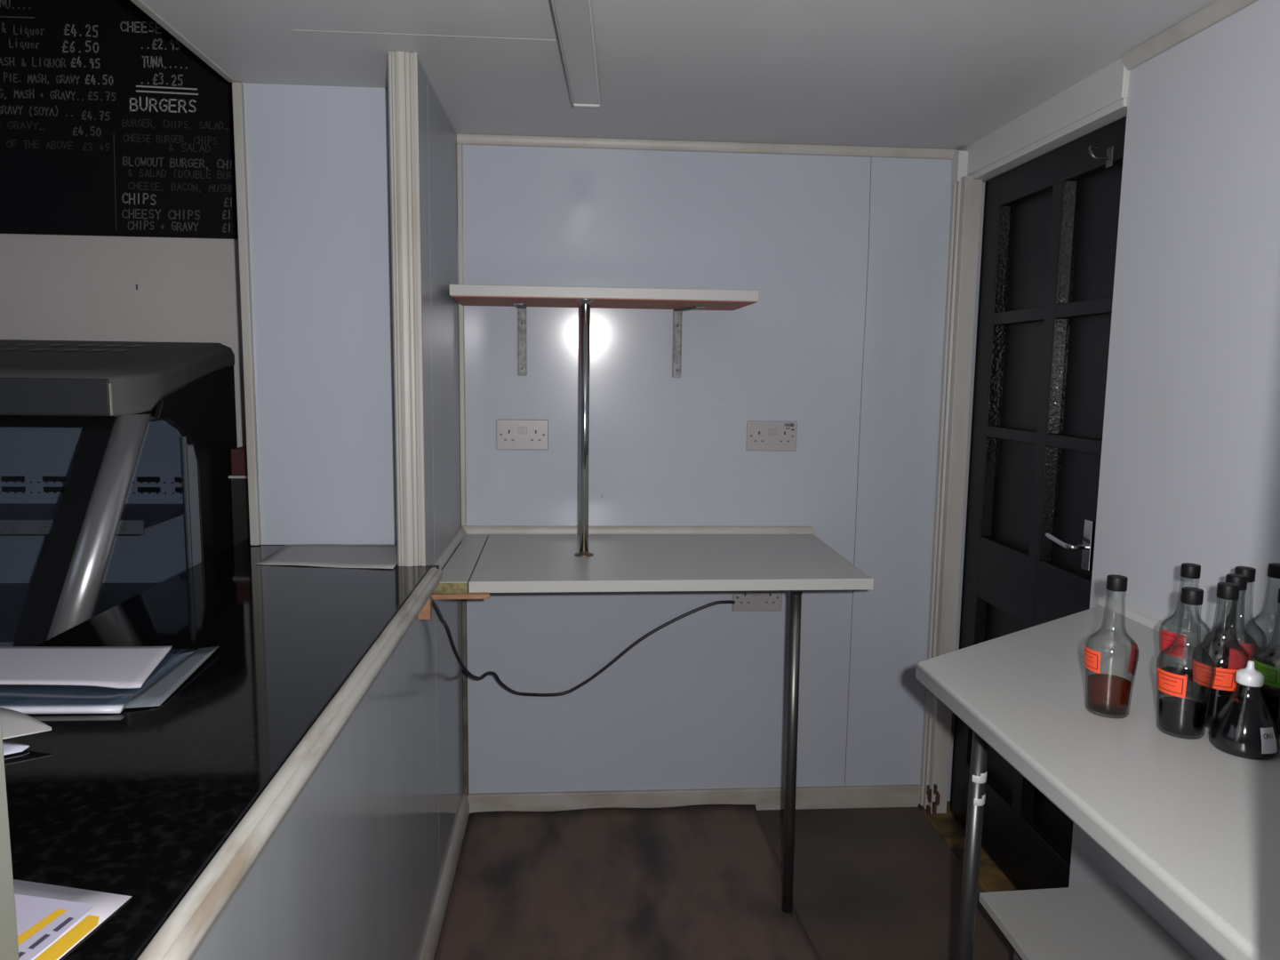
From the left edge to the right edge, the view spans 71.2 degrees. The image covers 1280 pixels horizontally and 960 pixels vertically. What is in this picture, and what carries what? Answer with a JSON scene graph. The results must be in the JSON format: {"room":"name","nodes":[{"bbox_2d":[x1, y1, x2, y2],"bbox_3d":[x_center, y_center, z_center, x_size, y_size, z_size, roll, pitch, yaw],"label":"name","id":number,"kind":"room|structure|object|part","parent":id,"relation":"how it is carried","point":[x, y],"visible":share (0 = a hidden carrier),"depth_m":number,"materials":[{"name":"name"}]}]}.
{"room":"takeaway food shop","nodes":[
{"label":"takeaway food shop","id":0,"kind":"room"},
{"bbox_2d":[0,233,246,447],"bbox_3d":[-1.994,-0.491,2.504,2.770,2.950,0.146,0,7,-4],"label":"wall","id":1,"kind":"structure","parent":0,"point":[53,287],"depth_m":2.47,"materials":[{"name":"paint"}]},
{"bbox_2d":[0,0,238,239],"bbox_3d":[-1.707,-1.042,2.376,1.299,0.755,0.014,0,7,-4],"label":"menu board","id":2,"kind":"object","parent":1,"relation":"attached to","point":[110,125],"visible":0.99,"depth_m":2.40,"materials":[{"name":"black"}]},
{"bbox_2d":[241,82,397,544],"bbox_3d":[-0.724,-0.378,2.115,0.380,1.068,0.060,0,7,-4],"label":"wall","id":3,"kind":"structure","parent":0,"point":[317,156],"depth_m":2.08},
{"bbox_2d":[129,0,236,82],"bbox_3d":[-0.803,-0.711,0.438,0.018,0.023,3.150,0,7,-4],"label":"trim","id":4,"kind":"structure","parent":3,"relation":"attached to","point":[140,4],"depth_m":1.74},
{"bbox_2d":[232,81,261,545],"bbox_3d":[-0.912,-0.372,2.103,0.021,1.054,0.090,0,7,-4],"label":"trim","id":5,"kind":"structure","parent":3,"relation":"attached to","point":[237,88],"depth_m":2.06,"materials":[{"name":"white plastic"}]},
{"bbox_2d":[192,60,463,959],"bbox_3d":[-0.456,0.164,1.380,0.055,1.960,2.356,0,7,-4],"label":"wall","id":6,"kind":"structure","parent":0,"point":[354,869],"depth_m":1.70,"materials":[{"name":"grey"}]},
{"bbox_2d":[136,567,443,959],"bbox_3d":[-0.388,0.314,1.079,0.046,0.046,1.715,0,7,-4],"label":"trim","id":7,"kind":"structure","parent":6,"relation":"attached to","point":[184,932],"depth_m":0.87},
{"bbox_2d":[387,51,422,566],"bbox_3d":[-0.490,-0.340,1.869,0.053,1.057,0.020,0,7,-4],"label":"trim","id":8,"kind":"structure","parent":6,"relation":"attached to","point":[400,64],"depth_m":1.86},
{"bbox_2d":[413,52,426,566],"bbox_3d":[-0.461,-0.340,1.874,0.007,1.057,0.016,0,7,-4],"label":"trim","id":9,"kind":"structure","parent":6,"relation":"attached to","point":[415,54],"depth_m":1.87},
{"bbox_2d":[417,594,431,619],"bbox_3d":[-0.451,0.266,1.871,0.026,0.050,0.025,0,7,-4],"label":"wood block","id":10,"kind":"object","parent":6,"relation":"attached to","point":[426,613],"visible":0.55,"depth_m":1.86,"materials":[{"name":"brown wood"}]},
{"bbox_3d":[-0.470,-0.333,1.948,0.007,1.086,0.132,0,7,-4],"label":"panel","id":11,"kind":"part","parent":6,"relation":"part of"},
{"bbox_2d":[419,794,469,959],"bbox_3d":[-0.433,1.107,1.490,0.018,0.081,2.344,0,7,-4],"label":"baseboard","id":12,"kind":"structure","parent":6,"relation":"attached to","point":[431,940],"depth_m":2.20,"materials":[{"name":"paint"}]},
{"bbox_2d":[432,527,466,569],"bbox_3d":[-0.482,0.178,2.252,0.016,0.017,0.612,0,7,-4],"label":"trim","id":13,"kind":"structure","parent":6,"relation":"attached to","point":[443,558],"depth_m":2.26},
{"bbox_3d":[-0.504,0.601,2.370,0.007,0.853,0.478,0,7,-4],"label":"panel","id":14,"kind":"part","parent":6,"relation":"part of","materials":[{"name":"grey plastic"}]},
{"bbox_2d":[141,0,1216,150],"bbox_3d":[0.212,-0.757,0.756,2.078,0.061,3.650,0,7,-4],"label":"ceiling","id":15,"kind":"structure","parent":0,"point":[924,74],"depth_m":1.80,"materials":[{"name":"paint"}]},
{"bbox_2d":[551,0,600,107],"bbox_3d":[-0.107,-0.764,1.228,0.062,0.050,1.537,1,7,-1],"label":"ceiling light","id":16,"kind":"object","parent":15,"relation":"attached to","point":[574,19],"visible":1,"depth_m":1.64,"materials":[{"name":"grey plastic"}]},
{"bbox_2d":[457,144,985,800],"bbox_3d":[0.257,-0.471,2.581,1.730,2.950,0.111,0,7,-4],"label":"wall","id":17,"kind":"structure","parent":0,"point":[846,258],"depth_m":2.58,"materials":[{"name":"grey"}]},
{"bbox_2d":[456,144,466,526],"bbox_3d":[-0.497,-0.390,2.487,0.015,1.051,0.015,0,7,-4],"label":"trim","id":18,"kind":"structure","parent":17,"relation":"attached to","point":[460,164],"depth_m":2.48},
{"bbox_2d":[461,599,468,796],"bbox_3d":[-0.510,0.559,2.602,0.013,0.760,0.015,0,7,-4],"label":"trim","id":19,"kind":"structure","parent":17,"relation":"attached to","point":[463,601],"depth_m":2.60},
{"bbox_2d":[496,419,548,449],"bbox_3d":[-0.333,-0.128,2.530,0.146,0.086,0.011,0,7,-4],"label":"double socket","id":20,"kind":"object","parent":17,"relation":"attached to","point":[511,434],"visible":1,"depth_m":2.53,"materials":[{"name":"grey plastic"}]},
{"bbox_2d":[518,426,527,433],"bbox_3d":[-0.332,-0.140,2.525,0.025,0.020,0.003,0,7,-4],"label":"switch","id":21,"kind":"object","parent":20,"relation":"attached to","point":[521,429],"depth_m":2.52,"materials":[{"name":"grey plastic"}]},
{"bbox_2d":[432,599,735,696],"bbox_3d":[-0.216,0.418,2.405,1.027,0.475,0.368,-6,10,-44],"label":"power cable","id":22,"kind":"object","parent":17,"relation":"attached to","point":[434,604],"visible":0.93,"depth_m":2.61,"materials":[{"name":"black plastic"}]},
{"bbox_2d":[448,284,759,556],"bbox_3d":[-0.104,-0.158,2.373,0.769,0.669,0.326,0,7,-4],"label":"wall shelf","id":23,"kind":"object","parent":17,"relation":"attached to","point":[521,297],"visible":1,"depth_m":2.21,"materials":[{"name":"grey laminate"}]},
{"bbox_3d":[-0.323,-0.470,2.412,0.025,0.004,0.137,0,7,-4],"label":"bracket arm","id":24,"kind":"part","parent":23,"relation":"part of","materials":[{"name":"metal"}]},
{"bbox_3d":[0.133,-0.468,2.444,0.024,0.004,0.152,-2,7,-22],"label":"bracket arm","id":25,"kind":"part","parent":23,"relation":"part of","materials":[{"name":"metal"}]},
{"bbox_2d":[461,525,814,534],"bbox_3d":[-0.001,0.145,2.586,1.021,0.022,0.017,0,7,-4],"label":"trim","id":26,"kind":"structure","parent":17,"relation":"attached to","point":[469,529],"depth_m":2.58,"materials":[{"name":"white plastic"}]},
{"bbox_2d":[467,784,919,813],"bbox_3d":[0.175,0.972,2.699,1.376,0.076,0.016,0,7,-4],"label":"baseboard","id":27,"kind":"structure","parent":17,"relation":"attached to","point":[875,796],"depth_m":2.69,"materials":[{"name":"paint"}]},
{"bbox_2d":[456,133,955,159],"bbox_3d":[0.195,-0.922,2.471,1.388,0.026,0.018,0,7,-4],"label":"trim","id":28,"kind":"structure","parent":17,"relation":"attached to","point":[464,139],"depth_m":2.46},
{"bbox_2d":[731,591,782,611],"bbox_3d":[0.346,0.346,2.636,0.149,0.089,0.011,0,7,-4],"label":"double socket","id":29,"kind":"object","parent":17,"relation":"attached to","point":[760,601],"visible":0.61,"depth_m":2.63,"materials":[{"name":"grey plastic"}]},
{"bbox_2d":[753,591,761,597],"bbox_3d":[0.347,0.334,2.630,0.025,0.020,0.003,0,7,-4],"label":"switch","id":30,"kind":"object","parent":29,"relation":"attached to","point":[758,594],"depth_m":2.63,"materials":[{"name":"grey plastic"}]},
{"bbox_2d":[745,420,797,450],"bbox_3d":[0.380,-0.127,2.580,0.146,0.086,0.011,0,7,-4],"label":"double socket","id":31,"kind":"object","parent":17,"relation":"attached to","point":[761,436],"visible":1,"depth_m":2.58,"materials":[{"name":"grey plastic"}]},
{"bbox_2d":[768,428,776,435],"bbox_3d":[0.381,-0.139,2.575,0.025,0.020,0.003,0,7,-4],"label":"switch","id":32,"kind":"object","parent":31,"relation":"attached to","point":[771,431],"depth_m":2.57,"materials":[{"name":"grey plastic"}]},
{"bbox_3d":[0.765,0.034,2.631,0.254,1.948,0.019,0,7,-4],"label":"panel","id":33,"kind":"part","parent":17,"relation":"part of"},
{"bbox_2d":[920,176,982,815],"bbox_3d":[0.899,0.083,2.602,0.065,1.862,0.092,0,7,-4],"label":"trim","id":34,"kind":"structure","parent":17,"relation":"attached to","point":[966,193],"depth_m":2.57,"materials":[{"name":"paint"}]},
{"bbox_2d":[433,807,1014,959],"bbox_3d":[-1.055,1.173,1.382,4.500,0.060,4.600,0,7,-4],"label":"floor","id":35,"kind":"structure","parent":0,"point":[882,883],"depth_m":2.31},
{"bbox_2d":[0,339,237,646],"bbox_3d":[-1.654,0.364,2.024,1.140,1.378,0.947,0,7,-4],"label":"display case","id":36,"kind":"object","parent":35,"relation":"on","point":[107,498],"visible":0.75,"depth_m":2.16,"materials":[{"name":"black metal"}]},
{"bbox_2d":[0,582,160,641],"bbox_3d":[-1.661,0.305,2.046,1.083,0.008,0.555,0,7,-4],"label":"shelf","id":37,"kind":"object","parent":36,"relation":"attached to","point":[14,596],"depth_m":2.18,"materials":[{"name":"grey"}]},
{"bbox_2d":[0,503,184,527],"bbox_3d":[-1.666,0.083,2.133,1.083,0.008,0.328,0,7,-4],"label":"shelf","id":38,"kind":"object","parent":36,"relation":"attached to","point":[12,515],"depth_m":2.15,"materials":[{"name":"grey metal"}]},
{"bbox_3d":[-1.111,0.162,1.801,0.066,0.568,0.480,0,7,-4],"label":"corner post","id":39,"kind":"part","parent":36,"relation":"part of","materials":[{"name":"silver metal"}]},
{"bbox_2d":[0,339,234,416],"bbox_3d":[-1.661,-0.258,2.155,1.140,0.175,0.536,0,7,-4],"label":"hood","id":40,"kind":"object","parent":36,"relation":"attached to","point":[38,378],"depth_m":2.03,"materials":[{"name":"grey metal"}]},
{"bbox_3d":[-1.097,0.214,2.073,0.015,1.034,0.883,0,7,-4],"label":"panel","id":41,"kind":"part","parent":36,"relation":"part of","materials":[{"name":"black"}]},
{"bbox_2d":[2,538,439,959],"bbox_3d":[-0.633,0.743,1.026,0.517,0.892,2.540,0,7,-4],"label":"countertop","id":42,"kind":"structure","parent":35,"relation":"on","point":[137,803],"depth_m":1.04,"materials":[{"name":"black"}]},
{"bbox_2d":[0,707,51,755],"bbox_3d":[-0.778,0.293,0.915,0.132,0.021,0.272,4,8,25],"label":"paper stack","id":43,"kind":"object","parent":42,"relation":"on","point":[14,724],"visible":0.97,"depth_m":1.00,"materials":[{"name":"grey paper"}]},
{"bbox_2d":[13,879,131,959],"bbox_3d":[-0.521,0.346,0.592,0.246,0.002,0.362,0,7,-4],"label":"brochure","id":44,"kind":"object","parent":42,"relation":"on","point":[51,919],"visible":0.95,"depth_m":0.69,"materials":[{"name":"grey paper"}]},
{"bbox_2d":[0,646,219,713],"bbox_3d":[-0.806,0.265,1.202,0.402,0.011,0.252,0,7,-4],"label":"folder","id":45,"kind":"object","parent":42,"relation":"on","point":[178,665],"visible":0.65,"depth_m":1.14,"materials":[{"name":"grey"}]},
{"bbox_2d":[0,645,172,688],"bbox_3d":[-0.824,0.254,1.224,0.350,0.008,0.173,0,7,-4],"label":"paper sheet","id":46,"kind":"object","parent":45,"relation":"on","point":[111,667],"visible":1,"depth_m":1.22,"materials":[{"name":"grey paper"}]},
{"bbox_2d":[256,544,397,568],"bbox_3d":[-0.684,0.171,2.014,0.305,0.002,0.273,0,7,-4],"label":"paper sheet","id":47,"kind":"object","parent":42,"relation":"on","point":[382,556],"visible":0.94,"depth_m":2.01,"materials":[{"name":"grey paper"}]},
{"bbox_2d":[228,445,249,545],"bbox_3d":[-0.881,0.454,2.515,0.419,1.100,0.214,0,7,-4],"label":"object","id":48,"kind":"object","parent":35,"relation":"on","point":[238,477],"visible":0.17,"depth_m":2.36,"materials":[{"name":"black"}]},
{"bbox_3d":[-0.875,-0.058,2.463,0.419,0.070,0.196,0,7,-4],"label":"rail","id":49,"kind":"part","parent":48,"relation":"part of","materials":[{"name":"red"}]},
{"bbox_2d":[434,804,821,959],"bbox_3d":[0.008,1.119,1.593,0.875,0.022,2.184,0,7,-4],"label":"sheet","id":50,"kind":"object","parent":35,"relation":"on","point":[698,882],"visible":1,"depth_m":2.28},
{"bbox_2d":[468,534,873,913],"bbox_3d":[0.054,0.613,2.343,0.938,0.850,0.584,0,7,-4],"label":"table","id":51,"kind":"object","parent":50,"relation":"on","point":[507,564],"depth_m":2.15,"materials":[{"name":"beige laminate"}]},
{"bbox_2d":[433,534,488,593],"bbox_3d":[-0.438,0.202,2.256,0.074,0.025,0.590,0,7,-4],"label":"board","id":52,"kind":"object","parent":51,"relation":"attached to","point":[459,570],"visible":0.76,"depth_m":2.13,"materials":[{"name":"beige laminate"}]},
{"bbox_2d":[432,591,489,599],"bbox_3d":[-0.397,0.254,1.974,0.132,0.011,0.040,0,7,-4],"label":"batten","id":53,"kind":"object","parent":52,"relation":"attached to","point":[484,595],"visible":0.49,"depth_m":1.96,"materials":[{"name":"brown wood"}]},
{"bbox_3d":[0.364,0.654,2.142,0.026,0.826,0.040,5,8,32],"label":"leg","id":54,"kind":"part","parent":51,"relation":"part of","materials":[{"name":"metal"}]},
{"bbox_2d":[979,884,1194,959],"bbox_3d":[0.846,1.034,1.235,0.305,0.300,1.160,0,7,-4],"label":"shelf","id":55,"kind":"object","parent":35,"relation":"on","point":[1099,922],"visible":1,"depth_m":1.67,"materials":[{"name":"white laminate"}]},
{"bbox_2d":[915,605,1279,959],"bbox_3d":[0.731,0.754,1.251,0.534,0.850,1.275,0,7,-4],"label":"table","id":56,"kind":"object","parent":35,"relation":"on","point":[1196,823],"visible":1,"depth_m":1.09,"materials":[{"name":"white laminate"}]},
{"bbox_3d":[0.542,0.740,1.480,0.044,0.818,0.025,-6,9,-42],"label":"leg","id":57,"kind":"part","parent":56,"relation":"part of","materials":[{"name":"silver metal"}]},
{"bbox_2d":[1084,574,1139,718],"bbox_3d":[0.654,0.228,1.239,0.068,0.194,0.067,0,7,-4],"label":"sauce bottle","id":58,"kind":"object","parent":56,"relation":"on","point":[1109,694],"visible":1,"depth_m":1.23,"materials":[{"name":"clear glass"}]},
{"bbox_2d":[1159,562,1211,697],"bbox_3d":[0.808,0.220,1.323,0.068,0.194,0.067,0,7,-4],"label":"sauce bottle","id":59,"kind":"object","parent":56,"relation":"on","point":[1188,570],"visible":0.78,"depth_m":1.31,"materials":[{"name":"clear glass"}]},
{"bbox_2d":[1156,586,1215,739],"bbox_3d":[0.716,0.237,1.171,0.068,0.194,0.067,0,7,-4],"label":"sauce bottle","id":60,"kind":"object","parent":56,"relation":"on","point":[1180,716],"visible":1,"depth_m":1.16,"materials":[{"name":"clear glass"}]},
{"bbox_2d":[1192,582,1250,727],"bbox_3d":[0.783,0.234,1.201,0.068,0.194,0.067,0,7,-4],"label":"sauce bottle","id":61,"kind":"object","parent":56,"relation":"on","point":[1224,685],"visible":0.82,"depth_m":1.19,"materials":[{"name":"clear glass"}]},
{"bbox_2d":[1201,573,1258,698],"bbox_3d":[0.830,0.228,1.255,0.067,0.194,0.067,0,7,-4],"label":"sauce bottle","id":62,"kind":"object","parent":56,"relation":"on","point":[1241,580],"visible":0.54,"depth_m":1.24,"materials":[{"name":"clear glass"}]},
{"bbox_2d":[1211,566,1266,699],"bbox_3d":[0.876,0.223,1.306,0.067,0.194,0.068,0,7,-4],"label":"sauce bottle","id":63,"kind":"object","parent":56,"relation":"on","point":[1221,658],"visible":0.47,"depth_m":1.29,"materials":[{"name":"clear glass"}]},
{"bbox_2d":[1208,660,1279,759],"bbox_3d":[0.764,0.283,1.124,0.075,0.115,0.075,0,7,-4],"label":"sauce bottle","id":64,"kind":"object","parent":56,"relation":"on","point":[1244,728],"visible":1,"depth_m":1.11,"materials":[{"name":"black glass"}]},
{"bbox_3d":[0.764,0.297,1.125,0.075,0.088,0.075,0,7,-4],"label":"glass","id":65,"kind":"part","parent":64,"relation":"part of","materials":[{"name":"clear glass"}]},
{"bbox_2d":[1244,562,1279,667],"bbox_3d":[0.942,0.221,1.331,0.067,0.194,0.067,0,7,-4],"label":"sauce bottle","id":66,"kind":"object","parent":56,"relation":"on","point":[1271,656],"visible":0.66,"depth_m":1.32,"materials":[{"name":"clear glass"}]},
{"bbox_3d":[0.942,0.223,1.331,0.067,0.190,0.067,0,7,-4],"label":"glass","id":67,"kind":"part","parent":66,"relation":"part of","materials":[{"name":"clear glass"}]},
{"bbox_2d":[1251,588,1279,737],"bbox_3d":[0.845,0.238,1.175,0.068,0.194,0.067,0,7,-4],"label":"sauce bottle","id":68,"kind":"object","parent":56,"relation":"on","point":[1270,690],"visible":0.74,"depth_m":1.17,"materials":[{"name":"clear glass"}]},
{"bbox_2d":[1068,0,1279,959],"bbox_3d":[1.080,-0.202,0.447,0.035,2.950,2.785,0,7,-4],"label":"wall","id":69,"kind":"structure","parent":0,"point":[1189,471],"depth_m":1.58,"materials":[{"name":"paint"}]},
{"bbox_2d":[918,800,1018,892],"bbox_3d":[0.935,1.048,2.379,0.112,0.020,0.770,0,7,-4],"label":"doormat","id":70,"kind":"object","parent":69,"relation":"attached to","point":[991,878],"depth_m":2.48,"materials":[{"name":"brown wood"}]},
{"bbox_2d":[950,116,1126,890],"bbox_3d":[0.963,0.130,2.190,0.086,1.830,0.773,0,7,-4],"label":"door","id":71,"kind":"structure","parent":69,"relation":"in","point":[1051,224],"depth_m":2.21,"materials":[{"name":"black paint"}]},
{"bbox_3d":[0.984,0.587,2.407,0.006,0.500,0.280,0,7,-4],"label":"panel","id":72,"kind":"part","parent":71,"relation":"part of","materials":[{"name":"black paint"}]},
{"bbox_3d":[0.991,0.034,2.340,0.006,0.295,0.280,0,7,-4],"label":"panel","id":73,"kind":"part","parent":71,"relation":"part of","materials":[{"name":"black paint"}]},
{"bbox_3d":[0.976,0.944,2.291,0.036,0.190,0.595,0,7,-4],"label":"rail","id":74,"kind":"part","parent":71,"relation":"part of","materials":[{"name":"black paint"}]},
{"bbox_3d":[0.995,-0.269,2.304,0.006,0.285,0.280,0,7,-4],"label":"panel","id":75,"kind":"part","parent":71,"relation":"part of","materials":[{"name":"black paint"}]},
{"bbox_3d":[0.999,-0.574,2.267,0.006,0.290,0.280,0,7,-4],"label":"panel","id":76,"kind":"part","parent":71,"relation":"part of","materials":[{"name":"black paint"}]},
{"bbox_3d":[0.985,0.277,2.211,0.036,0.172,0.595,0,7,-4],"label":"rail","id":77,"kind":"part","parent":71,"relation":"part of","materials":[{"name":"black paint"}]},
{"bbox_3d":[0.990,-0.099,2.165,0.036,0.030,0.595,0,7,-4],"label":"rail","id":78,"kind":"part","parent":71,"relation":"part of","materials":[{"name":"black paint"}]},
{"bbox_3d":[0.994,-0.400,2.129,0.036,0.033,0.595,0,7,-4],"label":"rail","id":79,"kind":"part","parent":71,"relation":"part of","materials":[{"name":"black paint"}]},
{"bbox_3d":[1.006,0.625,2.095,0.006,0.500,0.280,0,7,-4],"label":"panel","id":80,"kind":"part","parent":71,"relation":"part of","materials":[{"name":"black paint"}]},
{"bbox_3d":[0.998,-0.737,2.088,0.036,0.084,0.595,0,7,-4],"label":"rail","id":81,"kind":"part","parent":71,"relation":"part of","materials":[{"name":"black paint"}]},
{"bbox_3d":[0.957,0.137,2.004,0.049,0.023,0.108,0,7,-4],"label":"lever","id":82,"kind":"part","parent":71,"relation":"part of","materials":[{"name":"silver metal"}]},
{"bbox_3d":[1.013,0.072,2.028,0.006,0.295,0.280,0,7,-4],"label":"panel","id":83,"kind":"part","parent":71,"relation":"part of","materials":[{"name":"black paint"}]},
{"bbox_3d":[1.017,-0.231,1.992,0.006,0.285,0.280,0,7,-4],"label":"panel","id":84,"kind":"part","parent":71,"relation":"part of","materials":[{"name":"black paint"}]},
{"bbox_3d":[1.021,-0.536,1.955,0.006,0.290,0.280,0,7,-4],"label":"panel","id":85,"kind":"part","parent":71,"relation":"part of","materials":[{"name":"black paint"}]},
{"bbox_3d":[0.992,-0.681,1.886,0.004,0.040,0.022,0,7,-4],"label":"hook plate","id":86,"kind":"part","parent":71,"relation":"part of","materials":[{"name":"metal"}]},
{"bbox_2d":[951,57,1129,184],"bbox_3d":[0.961,-0.839,2.154,0.108,0.098,0.764,0,7,-4],"label":"trim","id":87,"kind":"structure","parent":69,"relation":"attached to","point":[1100,100],"depth_m":2.06,"materials":[{"name":"grey paint"}]},
{"bbox_2d":[1096,595,1223,655],"bbox_3d":[0.998,0.325,1.218,0.017,0.018,1.275,0,7,-4],"label":"trim","id":88,"kind":"structure","parent":69,"relation":"attached to","point":[1192,639],"depth_m":1.67,"materials":[{"name":"grey paint"}]},
{"bbox_2d":[1121,0,1258,70],"bbox_3d":[1.059,-0.658,0.390,0.022,0.028,2.785,0,7,-4],"label":"trim","id":89,"kind":"structure","parent":69,"relation":"attached to","point":[1218,11],"depth_m":1.59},
{"bbox_3d":[-0.414,-0.083,-0.246,0.078,1.055,1.570,0,7,-4],"label":"wall","id":90,"kind":"structure","parent":0,"visible":0},
{"bbox_2d":[0,711,19,959],"bbox_3d":[-0.451,-0.174,0.503,0.068,1.056,0.100,0,7,-4],"label":"trim","id":91,"kind":"structure","parent":90,"relation":"attached to","point":[9,947],"depth_m":0.60,"materials":[{"name":"grey paint"}]}
]}

